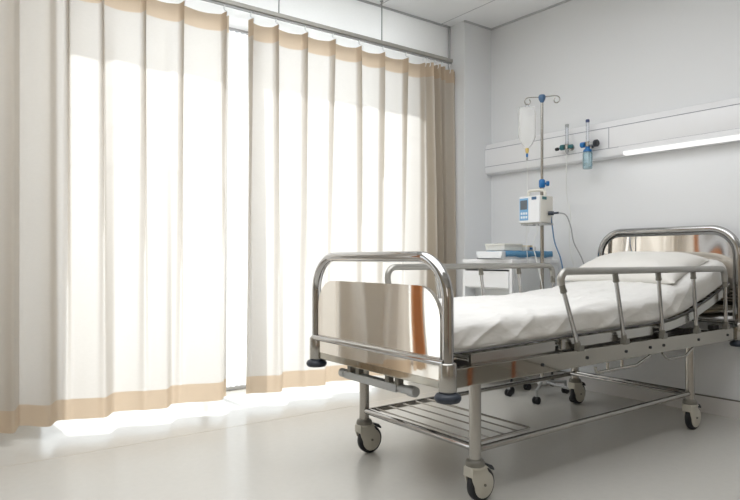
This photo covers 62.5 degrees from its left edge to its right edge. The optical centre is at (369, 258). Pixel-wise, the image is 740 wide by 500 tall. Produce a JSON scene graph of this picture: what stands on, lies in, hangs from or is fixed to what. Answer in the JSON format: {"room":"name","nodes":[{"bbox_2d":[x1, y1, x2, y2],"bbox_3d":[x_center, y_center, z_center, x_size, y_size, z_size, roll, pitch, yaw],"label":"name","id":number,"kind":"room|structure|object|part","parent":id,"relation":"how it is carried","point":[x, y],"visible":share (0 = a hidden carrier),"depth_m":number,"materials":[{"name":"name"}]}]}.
{"room":"hospital room","nodes":[
{"label":"hospital room","id":0,"kind":"room"},
{"bbox_2d":[0,375,739,499],"bbox_3d":[-0.224,0.940,0.642,7.400,0.080,6.700,0,0,-36],"label":"floor","id":1,"kind":"structure","parent":0,"point":[648,453],"depth_m":2.85,"materials":[{"name":"plastic"}]},
{"bbox_2d":[463,259,558,393],"bbox_3d":[0.990,0.453,4.314,0.494,0.893,0.450,0,0,-36],"label":"bedside table","id":2,"kind":"object","parent":1,"relation":"on","point":[498,282],"visible":0.34,"depth_m":4.14,"materials":[{"name":"white metal"}]},
{"bbox_3d":[0.798,0.144,4.173,0.018,0.112,0.398,0,0,-36],"label":"drawer","id":3,"kind":"part","parent":2,"relation":"part of","materials":[{"name":"white ceramic"}]},
{"bbox_3d":[0.879,0.480,4.233,0.010,0.540,0.406,0,0,-36],"label":"panel","id":4,"kind":"part","parent":2,"relation":"part of","materials":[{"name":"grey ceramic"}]},
{"bbox_3d":[0.930,0.407,4.005,0.022,0.725,0.022,0,0,-36],"label":"corner post","id":5,"kind":"part","parent":2,"relation":"part of","materials":[{"name":"white ceramic"}]},
{"bbox_2d":[476,251,552,258],"bbox_3d":[1.002,-0.021,4.209,0.520,0.056,0.235,0,0,-36],"label":"plastic tray","id":6,"kind":"object","parent":2,"relation":"on","point":[480,254],"visible":0.96,"depth_m":4.07,"materials":[{"name":"blue plastic"}]},
{"bbox_2d":[485,243,522,250],"bbox_3d":[0.908,-0.075,4.143,0.182,0.048,0.176,0,0,-36],"label":"box","id":7,"kind":"object","parent":6,"relation":"on","point":[496,246],"visible":1,"depth_m":4.08,"materials":[{"name":"white plastic"}]},
{"bbox_3d":[0.908,-0.090,4.143,0.182,0.014,0.176,0,0,-36],"label":"carton lid","id":8,"kind":"part","parent":7,"relation":"part of","materials":[{"name":"white cardboard"}]},
{"bbox_2d":[522,246,535,250],"bbox_3d":[1.065,-0.068,4.207,0.110,0.034,0.112,0,0,-36],"label":"packet","id":9,"kind":"object","parent":6,"relation":"on","point":[529,248],"visible":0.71,"depth_m":4.16,"materials":[{"name":"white plastic"}]},
{"bbox_3d":[1.131,0.407,4.146,0.466,0.725,0.012,0,0,-36],"label":"panel","id":10,"kind":"part","parent":2,"relation":"part of","materials":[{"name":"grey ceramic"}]},
{"bbox_2d":[306,225,739,499],"bbox_3d":[0.897,0.356,3.058,2.292,1.088,0.942,0,0,-36],"label":"hospital bed","id":11,"kind":"object","parent":1,"relation":"on","point":[401,332],"visible":0.85,"depth_m":2.55,"materials":[{"name":"metal"}]},
{"bbox_3d":[-0.026,0.599,2.812,0.045,0.313,0.045,0,0,-36],"label":"leg","id":12,"kind":"part","parent":11,"relation":"part of","materials":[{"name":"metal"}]},
{"bbox_3d":[-0.002,0.354,2.397,0.025,0.024,0.850,0,0,-36],"label":"cross rail","id":13,"kind":"part","parent":11,"relation":"part of","materials":[{"name":"metal"}]},
{"bbox_3d":[0.011,0.258,2.407,0.018,0.321,0.794,0,0,-36],"label":"mirror panel","id":14,"kind":"part","parent":11,"relation":"part of","materials":[{"name":"silver metal"}]},
{"bbox_3d":[0.011,0.187,2.407,0.041,0.426,0.891,0,0,-36],"label":"footboard","id":15,"kind":"part","parent":11,"relation":"part of","materials":[{"name":"metal"}]},
{"bbox_3d":[0.180,0.700,2.531,0.029,0.028,0.698,0,0,-36],"label":"cross rail","id":16,"kind":"part","parent":11,"relation":"part of","materials":[{"name":"metal"}]},
{"bbox_3d":[0.363,0.216,3.186,0.069,0.311,0.019,0,0,-36],"label":"rail post","id":17,"kind":"part","parent":11,"relation":"part of","materials":[{"name":"metal"}]},
{"bbox_3d":[0.605,0.076,3.365,1.318,0.094,0.031,0,0,-36],"label":"rail","id":18,"kind":"part","parent":11,"relation":"part of","materials":[{"name":"silver metal"}]},
{"bbox_3d":[0.618,0.707,3.286,1.600,0.024,0.025,0,0,-36],"label":"rail","id":19,"kind":"part","parent":11,"relation":"part of","materials":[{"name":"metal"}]},
{"bbox_3d":[0.387,0.599,2.250,0.045,0.313,0.045,0,0,-36],"label":"leg","id":20,"kind":"part","parent":11,"relation":"part of","materials":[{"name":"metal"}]},
{"bbox_3d":[0.630,0.216,3.383,0.066,0.311,0.019,0,0,-36],"label":"rail post","id":21,"kind":"part","parent":11,"relation":"part of","materials":[{"name":"metal"}]},
{"bbox_3d":[0.882,0.216,3.568,0.059,0.310,0.019,0,0,-36],"label":"rail post","id":22,"kind":"part","parent":11,"relation":"part of","materials":[{"name":"metal"}]},
{"bbox_3d":[0.616,0.398,2.851,0.030,0.025,0.800,0,0,-36],"label":"cross frame","id":23,"kind":"part","parent":11,"relation":"part of","materials":[{"name":"grey metal"}]},
{"bbox_2d":[559,285,566,293],"bbox_3d":[0.772,0.118,2.446,0.041,0.049,0.028,0,0,-36],"label":"socket","id":24,"kind":"object","parent":11,"relation":"attached to","point":[563,290],"depth_m":2.44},
{"bbox_3d":[0.992,0.422,2.929,2.140,0.025,0.030,0,0,-36],"label":"cross frame","id":25,"kind":"part","parent":11,"relation":"part of","materials":[{"name":"grey metal"}]},
{"bbox_3d":[0.813,0.240,2.476,0.128,0.268,0.019,0,0,-36],"label":"rail post","id":26,"kind":"part","parent":11,"relation":"part of","materials":[{"name":"metal"}]},
{"bbox_3d":[1.263,0.599,3.760,0.045,0.313,0.045,0,0,-36],"label":"leg","id":27,"kind":"part","parent":11,"relation":"part of","materials":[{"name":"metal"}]},
{"bbox_2d":[438,259,729,353],"bbox_3d":[0.906,0.169,3.055,2.120,0.365,0.781,0,0,-36],"label":"mattress","id":28,"kind":"object","parent":11,"relation":"on","point":[485,322],"visible":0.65,"depth_m":2.68,"materials":[{"name":"white fabric"}]},
{"bbox_2d":[565,251,708,283],"bbox_3d":[1.513,0.051,3.504,0.434,0.183,0.650,0,0,-39],"label":"pillow","id":29,"kind":"object","parent":28,"relation":"on","point":[627,258],"visible":0.67,"depth_m":3.37,"materials":[{"name":"white fabric"}]},
{"bbox_3d":[1.032,0.707,2.724,1.600,0.024,0.025,0,0,-36],"label":"rail","id":30,"kind":"part","parent":11,"relation":"part of","materials":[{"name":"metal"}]},
{"bbox_2d":[612,273,619,282],"bbox_3d":[1.074,0.084,2.668,0.036,0.047,0.028,0,0,-36],"label":"socket","id":31,"kind":"object","parent":11,"relation":"attached to","point":[615,276],"depth_m":2.66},
{"bbox_3d":[1.101,0.223,2.688,0.090,0.300,0.019,0,0,-36],"label":"rail post","id":32,"kind":"part","parent":11,"relation":"part of","materials":[{"name":"metal"}]},
{"bbox_3d":[1.421,0.704,3.443,0.015,0.014,0.698,0,0,-36],"label":"cross rail","id":33,"kind":"part","parent":11,"relation":"part of","materials":[{"name":"metal"}]},
{"bbox_3d":[1.059,0.398,3.177,0.030,0.025,0.800,0,0,-36],"label":"cross frame","id":34,"kind":"part","parent":11,"relation":"part of","materials":[{"name":"grey metal"}]},
{"bbox_3d":[1.470,0.704,3.479,0.025,0.024,0.698,0,0,-36],"label":"cross rail","id":35,"kind":"part","parent":11,"relation":"part of","materials":[{"name":"metal"}]},
{"bbox_3d":[1.335,0.083,2.860,1.451,0.089,0.031,0,0,-36],"label":"rail","id":36,"kind":"part","parent":11,"relation":"part of","materials":[{"name":"grey metal"}]},
{"bbox_2d":[655,272,661,280],"bbox_3d":[1.360,0.084,2.878,0.032,0.045,0.028,0,0,-36],"label":"socket","id":37,"kind":"object","parent":11,"relation":"attached to","point":[658,274],"depth_m":2.87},
{"bbox_3d":[1.375,0.223,2.889,0.061,0.298,0.019,0,0,-36],"label":"rail post","id":38,"kind":"part","parent":11,"relation":"part of","materials":[{"name":"metal"}]},
{"bbox_3d":[1.784,0.106,3.710,0.041,0.588,0.891,0,0,-36],"label":"headboard","id":39,"kind":"part","parent":11,"relation":"part of","materials":[{"name":"metal"}]},
{"bbox_3d":[1.784,0.102,3.710,0.018,0.475,0.794,0,0,-36],"label":"mirror panel","id":40,"kind":"part","parent":11,"relation":"part of","materials":[{"name":"silver metal"}]},
{"bbox_3d":[1.676,0.599,3.197,0.045,0.313,0.045,0,0,-36],"label":"leg","id":41,"kind":"part","parent":11,"relation":"part of","materials":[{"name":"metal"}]},
{"bbox_2d":[690,271,695,278],"bbox_3d":[1.629,0.084,3.076,0.031,0.045,0.028,0,0,-36],"label":"socket","id":42,"kind":"object","parent":11,"relation":"attached to","point":[692,274],"depth_m":3.07,"materials":[{"name":"grey metal"}]},
{"bbox_3d":[1.642,0.223,3.086,0.056,0.297,0.019,0,0,-36],"label":"rail post","id":43,"kind":"part","parent":11,"relation":"part of","materials":[{"name":"metal"}]},
{"bbox_3d":[1.771,0.354,3.700,0.025,0.024,0.850,0,0,-36],"label":"cross rail","id":44,"kind":"part","parent":11,"relation":"part of","materials":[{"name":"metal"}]},
{"bbox_2d":[722,282,727,286],"bbox_3d":[1.908,0.134,3.281,0.028,0.043,0.028,0,0,-36],"label":"socket","id":45,"kind":"object","parent":11,"relation":"attached to","point":[724,284],"depth_m":3.27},
{"bbox_3d":[1.912,0.247,3.284,0.031,0.246,0.019,0,0,-36],"label":"rail post","id":46,"kind":"part","parent":11,"relation":"part of","materials":[{"name":"metal"}]},
{"bbox_2d":[504,94,571,403],"bbox_3d":[1.129,-0.080,3.955,0.442,1.959,0.436,0,0,-36],"label":"stand","id":47,"kind":"object","parent":1,"relation":"on","point":[508,392],"visible":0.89,"depth_m":3.94,"materials":[{"name":"metal"}]},
{"bbox_2d":[518,111,535,232],"bbox_3d":[1.034,-0.583,3.953,0.101,0.846,0.134,0,0,-18],"label":"bag","id":48,"kind":"object","parent":47,"relation":"hanging from","point":[526,149],"visible":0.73,"depth_m":3.98,"materials":[{"name":"clear plastic"}]},
{"bbox_3d":[1.064,0.823,3.845,0.018,0.064,0.202,0,0,25],"label":"leg","id":49,"kind":"part","parent":47,"relation":"part of","materials":[{"name":"grey metal"}]},
{"bbox_2d":[519,189,583,288],"bbox_3d":[1.144,-0.053,3.830,0.386,0.771,0.217,0,0,36],"label":"pump","id":50,"kind":"object","parent":47,"relation":"attached to","point":[537,210],"visible":0.79,"depth_m":3.81,"materials":[{"name":"beige plastic"}]},
{"bbox_3d":[1.002,-0.304,3.829,0.012,0.164,0.154,0,0,-39],"label":"door","id":51,"kind":"part","parent":50,"relation":"part of","materials":[{"name":"white plastic"}]},
{"bbox_3d":[1.054,-0.412,3.860,0.018,0.052,0.142,0,0,-39],"label":"handle","id":52,"kind":"part","parent":50,"relation":"part of","materials":[{"name":"beige plastic"}]},
{"bbox_3d":[1.054,-0.211,3.860,0.120,0.014,0.164,0,0,-39],"label":"plate","id":53,"kind":"part","parent":50,"relation":"part of","materials":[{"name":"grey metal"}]},
{"bbox_3d":[1.219,0.823,4.013,0.202,0.064,0.018,0,0,-29],"label":"leg","id":54,"kind":"part","parent":47,"relation":"part of","materials":[{"name":"grey metal"}]},
{"bbox_3d":[1.203,0.823,3.873,0.202,0.064,0.018,0,0,43],"label":"leg","id":55,"kind":"part","parent":47,"relation":"part of","materials":[{"name":"grey metal"}]},
{"bbox_2d":[366,0,563,27],"bbox_3d":[-0.230,-1.850,0.650,7.400,0.080,6.720,0,0,-36],"label":"ceiling","id":56,"kind":"structure","parent":0,"point":[495,13],"depth_m":4.44,"materials":[{"name":"white paint"}]},
{"bbox_2d":[158,0,447,69],"bbox_3d":[-1.495,-1.605,3.245,5.235,0.410,0.024,0,0,-36],"label":"wall","id":57,"kind":"structure","parent":56,"relation":"attached to","point":[354,16],"depth_m":4.23,"materials":[{"name":"white paint"}]},
{"bbox_2d":[202,0,452,63],"bbox_3d":[-1.421,-1.649,3.187,5.085,0.321,0.032,0,0,-36],"label":"rail","id":58,"kind":"object","parent":56,"relation":"hanging from","point":[228,3],"visible":1,"depth_m":4.01,"materials":[{"name":"grey metal"}]},
{"bbox_2d":[0,0,228,433],"bbox_3d":[-1.412,-0.329,3.168,1.478,2.318,0.167,0,0,-36],"label":"window curtain","id":59,"kind":"object","parent":58,"relation":"hanging from","point":[114,113],"visible":1,"depth_m":3.25,"materials":[{"name":"beige fabric"}]},
{"bbox_2d":[246,12,455,393],"bbox_3d":[-0.009,-0.330,4.188,1.747,2.320,0.189,0,0,-36],"label":"window curtain","id":60,"kind":"object","parent":58,"relation":"hanging from","point":[350,149],"visible":0.82,"depth_m":4.06,"materials":[{"name":"beige fabric"}]},
{"bbox_3d":[0.083,-1.667,4.293,0.024,0.283,0.024,0,0,-36],"label":"hanging rod","id":61,"kind":"part","parent":58,"relation":"part of","materials":[{"name":"grey metal"}]},
{"bbox_2d":[229,0,449,69],"bbox_3d":[-1.492,-1.599,3.241,5.235,0.422,0.042,0,0,-36],"label":"trim","id":62,"kind":"structure","parent":56,"relation":"attached to","point":[364,1],"depth_m":4.51,"materials":[{"name":"silver metal"}]},
{"bbox_2d":[226,30,247,386],"bbox_3d":[-0.799,-0.305,3.763,0.250,2.180,0.020,0,0,-36],"label":"window","id":63,"kind":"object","parent":62,"relation":"hanging from","point":[237,194],"visible":0.53,"depth_m":3.75,"materials":[{"name":"white glass"}]},
{"bbox_2d":[450,21,490,296],"bbox_3d":[0.636,-0.455,5.023,0.305,2.710,0.700,0,0,-36],"label":"wall pillar","id":64,"kind":"structure","parent":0,"point":[470,45],"depth_m":4.71,"materials":[{"name":"paint"}]},
{"bbox_2d":[491,0,739,400],"bbox_3d":[2.691,-0.455,2.787,0.203,2.710,6.707,0,0,-38],"label":"wall","id":65,"kind":"structure","parent":0,"point":[604,60],"depth_m":3.96,"materials":[{"name":"paint"}]},
{"bbox_2d":[380,0,494,23],"bbox_3d":[-0.177,-1.810,0.410,7.000,0.004,6.070,0,0,-36],"label":"trim","id":66,"kind":"structure","parent":65,"relation":"attached to","point":[387,0],"depth_m":4.44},
{"bbox_2d":[464,0,570,30],"bbox_3d":[2.668,-1.804,2.409,0.301,0.012,5.935,0,0,-38],"label":"trim","id":67,"kind":"structure","parent":65,"relation":"attached to","point":[564,1],"depth_m":4.60,"materials":[{"name":"white paint"}]},
{"bbox_2d":[485,97,739,175],"bbox_3d":[2.039,-0.771,3.385,0.083,0.243,3.641,0,0,-38],"label":"panel","id":68,"kind":"object","parent":65,"relation":"attached to","point":[718,122],"visible":1,"depth_m":3.84,"materials":[{"name":"white plastic"}]},
{"bbox_2d":[555,124,573,153],"bbox_3d":[1.337,-0.806,4.171,0.074,0.203,0.136,0,0,-38],"label":"oxygen flowmeter","id":69,"kind":"object","parent":68,"relation":"attached to","point":[568,147],"visible":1,"depth_m":4.14,"materials":[{"name":"plastic"}]},
{"bbox_2d":[566,154,573,267],"bbox_3d":[1.364,-0.205,4.106,0.006,1.001,0.111,0,0,-36],"label":"hose","id":70,"kind":"object","parent":69,"relation":"hanging from","point":[566,154],"visible":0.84,"depth_m":4.12,"materials":[{"name":"plastic"}]},
{"bbox_2d":[580,119,599,169],"bbox_3d":[1.449,-0.750,4.020,0.085,0.326,0.120,0,0,-38],"label":"oxygen flowmeter","id":71,"kind":"object","parent":68,"relation":"attached to","point":[587,145],"visible":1,"depth_m":4.01,"materials":[{"name":"plastic"}]},
{"bbox_2d":[583,152,591,169],"bbox_3d":[1.433,-0.645,4.020,0.060,0.117,0.060,0,0,-38],"label":"bottle","id":72,"kind":"object","parent":71,"relation":"on","point":[584,167],"depth_m":4.02,"materials":[{"name":"blue plastic"}]},
{"bbox_3d":[1.433,-0.649,4.020,0.057,0.122,0.057,0,0,-38],"label":"diffuser stem","id":73,"kind":"part","parent":71,"relation":"part of","materials":[{"name":"white plastic"}]},
{"bbox_3d":[1.476,-0.750,3.982,0.048,0.048,0.028,0,0,-38],"label":"black knob","id":74,"kind":"part","parent":71,"relation":"part of","materials":[{"name":"plastic"}]},
{"bbox_2d":[623,134,739,155],"bbox_3d":[2.013,-0.665,3.393,0.053,0.026,1.255,0,0,-38],"label":"diffuser","id":75,"kind":"object","parent":68,"relation":"attached to","point":[713,139],"depth_m":3.60,"materials":[{"name":"white plastic"}]},
{"bbox_2d":[519,370,739,418],"bbox_3d":[2.785,0.852,2.494,0.012,0.096,5.924,0,0,-38],"label":"baseboard","id":76,"kind":"structure","parent":65,"relation":"attached to","point":[726,408],"depth_m":3.81,"materials":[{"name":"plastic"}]},
{"bbox_3d":[-2.370,-0.455,3.173,6.740,2.710,0.120,0,0,-36],"label":"wall","id":77,"kind":"structure","parent":0,"visible":0},
{"bbox_2d":[226,385,245,390],"bbox_3d":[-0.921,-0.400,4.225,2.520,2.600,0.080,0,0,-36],"label":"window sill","id":78,"kind":"structure","parent":77,"relation":"in","point":[241,386],"depth_m":4.18,"materials":[{"name":"metal"}]}
]}

